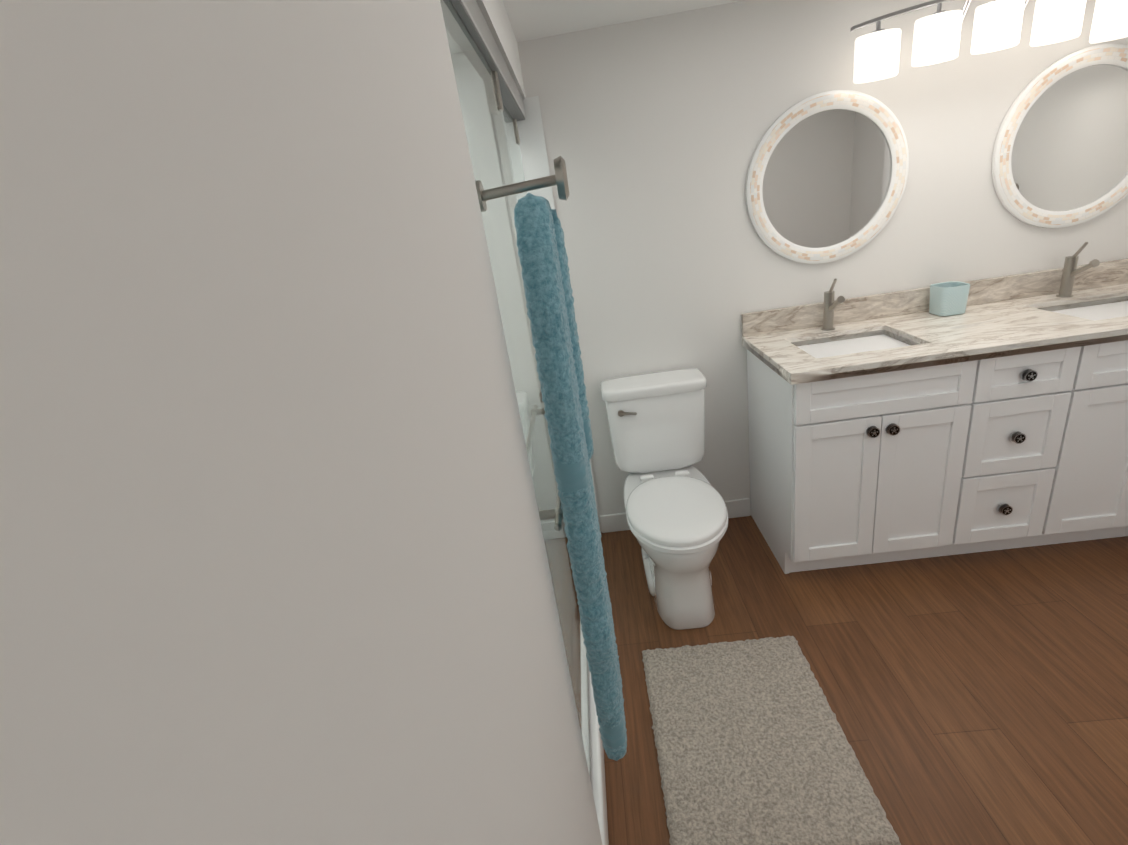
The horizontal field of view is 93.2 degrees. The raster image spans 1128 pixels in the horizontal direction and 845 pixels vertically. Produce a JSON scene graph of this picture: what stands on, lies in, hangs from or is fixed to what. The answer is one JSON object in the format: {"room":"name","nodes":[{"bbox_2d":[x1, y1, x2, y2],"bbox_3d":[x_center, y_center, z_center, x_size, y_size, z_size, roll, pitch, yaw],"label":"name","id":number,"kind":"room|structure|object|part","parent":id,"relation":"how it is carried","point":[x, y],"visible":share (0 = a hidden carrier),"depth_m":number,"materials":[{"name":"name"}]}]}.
{"room":"bathroom","nodes":[
{"label":"bathroom","id":0,"kind":"room"},
{"bbox_2d":[0,0,602,844],"bbox_3d":[-0.394,0.096,1.208,0.720,2.130,2.500,-8,21,4],"label":"wall","id":1,"kind":"structure","parent":0,"point":[274,566],"depth_m":0.20,"materials":[{"name":"white paint"}]},
{"bbox_2d":[461,0,524,116],"bbox_3d":[-0.196,-0.904,1.317,0.062,0.062,1.514,-8,21,4],"label":"track","id":2,"kind":"object","parent":1,"relation":"attached to","point":[477,17],"visible":0.41,"depth_m":1.23,"materials":[{"name":"silver metal"}]},
{"bbox_2d":[450,0,524,120],"bbox_3d":[-0.190,-0.872,1.329,0.056,0.008,1.512,-8,21,4],"label":"rail","id":3,"kind":"object","parent":2,"relation":"attached to","point":[509,102],"visible":0.44,"depth_m":1.22,"materials":[{"name":"grey metal"}]},
{"bbox_2d":[493,71,503,110],"bbox_3d":[-0.184,-0.842,1.364,0.035,0.090,0.084,-20,24,-26],"label":"hanger","id":4,"kind":"object","parent":2,"relation":"hanging from","point":[500,97],"depth_m":1.33,"materials":[{"name":"silver metal"}]},
{"bbox_2d":[440,0,590,781],"bbox_3d":[-0.062,-0.073,1.646,0.033,1.725,1.505,-8,21,4],"label":"shower door","id":5,"kind":"structure","parent":4,"relation":"hanging from","point":[493,146],"depth_m":1.18,"materials":[{"name":"clear glass"}]},
{"bbox_2d":[538,483,563,530],"bbox_3d":[-0.020,0.070,1.328,0.059,0.032,0.710,-8,21,4],"label":"bar","id":6,"kind":"object","parent":5,"relation":"attached to","point":[556,513],"visible":0.42,"depth_m":1.04,"materials":[{"name":"silver metal"}]},
{"bbox_2d":[475,156,626,760],"bbox_3d":[0.015,0.138,1.054,0.148,1.191,0.278,-8,21,4],"label":"hanging towel","id":7,"kind":"object","parent":5,"relation":"attached to","point":[543,257],"visible":1,"depth_m":0.90,"materials":[{"name":"blue fabric"}]},
{"bbox_2d":[514,119,519,143],"bbox_3d":[-0.183,-1.096,2.005,0.022,0.090,0.034,-8,21,4],"label":"hanger","id":8,"kind":"object","parent":2,"relation":"hanging from","point":[516,126],"depth_m":1.99,"materials":[{"name":"silver metal"}]},
{"bbox_2d":[589,671,608,844],"bbox_3d":[0.075,0.796,1.997,0.092,0.130,1.533,-8,21,4],"label":"sill","id":9,"kind":"structure","parent":1,"relation":"attached to","point":[599,782],"depth_m":1.46,"materials":[{"name":"white plastic"}]},
{"bbox_2d":[587,660,592,791],"bbox_3d":[0.066,0.731,1.964,0.042,0.016,1.514,-8,21,4],"label":"track","id":10,"kind":"object","parent":9,"relation":"on","point":[590,729],"depth_m":1.54,"materials":[{"name":"silver metal"}]},
{"bbox_2d":[503,0,742,41],"bbox_3d":[0.610,-1.070,0.723,3.340,0.070,2.700,-8,21,4],"label":"ceiling","id":11,"kind":"structure","parent":0,"point":[532,19],"depth_m":1.80,"materials":[{"name":"white paint"}]},
{"bbox_2d":[517,0,1127,531],"bbox_3d":[0.797,-0.539,2.330,3.340,2.130,0.100,-8,21,4],"label":"wall","id":12,"kind":"structure","parent":0,"point":[655,128],"depth_m":2.12,"materials":[{"name":"white paint"}]},
{"bbox_2d":[517,96,598,511],"bbox_3d":[-0.011,-0.386,2.342,0.100,1.817,0.008,-8,21,4],"label":"trim","id":13,"kind":"structure","parent":12,"relation":"attached to","point":[532,144],"depth_m":2.07,"materials":[{"name":"white plastic"}]},
{"bbox_2d":[600,498,750,532],"bbox_3d":[0.555,0.467,2.675,0.747,0.100,0.013,-8,21,4],"label":"baseboard","id":14,"kind":"structure","parent":12,"relation":"attached to","point":[619,522],"depth_m":2.67,"materials":[{"name":"white"}]},
{"bbox_2d":[746,90,908,263],"bbox_3d":[1.030,-0.946,2.095,0.620,0.620,0.021,-8,21,4],"label":"mirror","id":15,"kind":"object","parent":12,"relation":"attached to","point":[827,177],"visible":1,"depth_m":2.09,"materials":[{"name":"tile"}]},
{"bbox_3d":[1.030,-0.948,2.101,0.502,0.502,0.008,-8,21,4],"label":"glass","id":16,"kind":"part","parent":15,"relation":"part of","materials":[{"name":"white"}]},
{"bbox_2d":[850,0,970,83],"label":"sconce","id":17,"kind":"object","parent":12,"relation":"attached to","point":[936,39],"depth_m":1.80,"materials":[{"name":"white glass"}]},
{"bbox_2d":[741,256,1127,337],"bbox_3d":[1.566,-0.525,2.253,1.608,0.100,0.020,-8,21,4],"label":"backsplash","id":18,"kind":"structure","parent":12,"relation":"attached to","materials":[{"name":"stone"}]},
{"bbox_2d":[970,0,1027,54],"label":"sconce","id":19,"kind":"object","parent":12,"relation":"attached to","point":[997,25],"depth_m":1.78,"materials":[{"name":"white glass"}]},
{"bbox_2d":[1030,0,1085,46],"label":"sconce","id":20,"kind":"object","parent":12,"relation":"attached to","point":[1054,21],"depth_m":1.77,"materials":[{"name":"white glass"}]},
{"bbox_2d":[992,44,1127,227],"bbox_3d":[1.960,-1.069,2.027,0.620,0.620,0.021,-8,21,4],"label":"mirror","id":21,"kind":"object","parent":12,"relation":"attached to","point":[1060,155],"visible":0.98,"depth_m":2.03,"materials":[{"name":"tile"}]},
{"bbox_2d":[1089,0,1127,43],"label":"sconce","id":22,"kind":"object","parent":12,"relation":"attached to","point":[1110,17],"depth_m":1.77,"materials":[{"name":"white glass"}]},
{"bbox_2d":[601,516,1127,844],"bbox_3d":[0.934,0.945,1.520,3.340,0.050,2.700,-8,21,4],"label":"floor","id":23,"kind":"structure","parent":0,"point":[978,698],"depth_m":1.70,"materials":[{"name":"brown wood"}]},
{"bbox_2d":[600,368,727,629],"bbox_3d":[0.431,0.294,2.181,0.444,0.814,0.788,-8,21,4],"label":"toilet","id":24,"kind":"object","parent":23,"relation":"on","point":[676,511],"visible":0.98,"depth_m":2.19,"materials":[{"name":"white ceramic"}]},
{"bbox_3d":[0.267,-0.041,2.249,0.080,0.028,0.024,-8,21,4],"label":"lever","id":25,"kind":"part","parent":24,"relation":"part of","materials":[{"name":"silver metal"}]},
{"bbox_3d":[0.380,-0.167,2.306,0.444,0.042,0.216,-8,21,4],"label":"tank lid","id":26,"kind":"part","parent":24,"relation":"part of","materials":[{"name":"white ceramic"}]},
{"bbox_3d":[0.410,0.024,2.384,0.424,0.374,0.203,-8,21,4],"label":"tank","id":27,"kind":"part","parent":24,"relation":"part of","materials":[{"name":"white ceramic"}]},
{"bbox_3d":[0.462,0.488,2.251,0.376,0.397,0.762,-8,21,4],"label":"bowl","id":28,"kind":"part","parent":24,"relation":"part of","materials":[{"name":"white ceramic"}]},
{"bbox_3d":[0.425,0.314,2.055,0.370,0.032,0.521,-8,21,4],"label":"lid","id":29,"kind":"part","parent":24,"relation":"part of","materials":[{"name":"white plastic"}]},
{"bbox_3d":[0.428,0.348,2.043,0.376,0.021,0.490,-8,21,4],"label":"seat","id":30,"kind":"part","parent":24,"relation":"part of","materials":[{"name":"white plastic"}]},
{"bbox_2d":[642,635,900,844],"bbox_3d":[0.549,0.924,1.619,0.559,0.026,0.694,-8,21,4],"label":"bath rug","id":31,"kind":"object","parent":23,"relation":"on","point":[753,746],"visible":1,"depth_m":1.53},
{"bbox_2d":[744,338,1127,573],"bbox_3d":[1.635,0.063,2.189,1.560,0.875,0.572,-8,21,4],"label":"bathroom vanity","id":32,"kind":"object","parent":23,"relation":"on","point":[896,426],"depth_m":1.95,"materials":[{"name":"white paint"}]},
{"bbox_3d":[0.930,0.495,2.432,0.018,0.113,0.467,-8,21,4],"label":"panel","id":33,"kind":"part","parent":32,"relation":"part of","materials":[{"name":"white paint"}]},
{"bbox_2d":[742,282,1127,385],"bbox_3d":[1.571,-0.358,2.020,1.608,0.039,0.576,-8,21,4],"label":"countertop","id":34,"kind":"structure","parent":32,"relation":"on","point":[1002,325],"depth_m":1.94,"materials":[{"name":"beige stone"}]},
{"bbox_2d":[817,278,844,329],"bbox_3d":[1.092,-0.474,2.162,0.054,0.213,0.141,-8,21,4],"label":"faucet","id":35,"kind":"object","parent":34,"relation":"on","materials":[{"name":"silver metal"}]},
{"bbox_2d":[797,330,912,357],"bbox_3d":[1.120,-0.217,2.083,0.448,0.156,0.364,-8,21,4],"label":"sink","id":36,"kind":"object","parent":34,"relation":"in","point":[876,339],"depth_m":2.14,"materials":[{"name":"white ceramic"}]},
{"bbox_2d":[929,281,969,315],"bbox_3d":[1.565,-0.503,2.173,0.110,0.117,0.110,-8,21,4],"label":"cup","id":37,"kind":"object","parent":34,"relation":"on","point":[950,298],"visible":1,"depth_m":2.14,"materials":[{"name":"teal ceramic"}]},
{"bbox_2d":[1053,242,1100,297],"bbox_3d":[2.022,-0.597,2.094,0.054,0.213,0.141,-8,21,4],"label":"faucet","id":38,"kind":"object","parent":34,"relation":"on","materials":[{"name":"silver metal"}]},
{"bbox_2d":[1045,298,1127,317],"bbox_3d":[2.050,-0.340,2.015,0.448,0.156,0.364,-8,21,4],"label":"sink","id":39,"kind":"object","parent":34,"relation":"in","point":[1108,307],"depth_m":2.10,"materials":[{"name":"white ceramic"}]}
]}

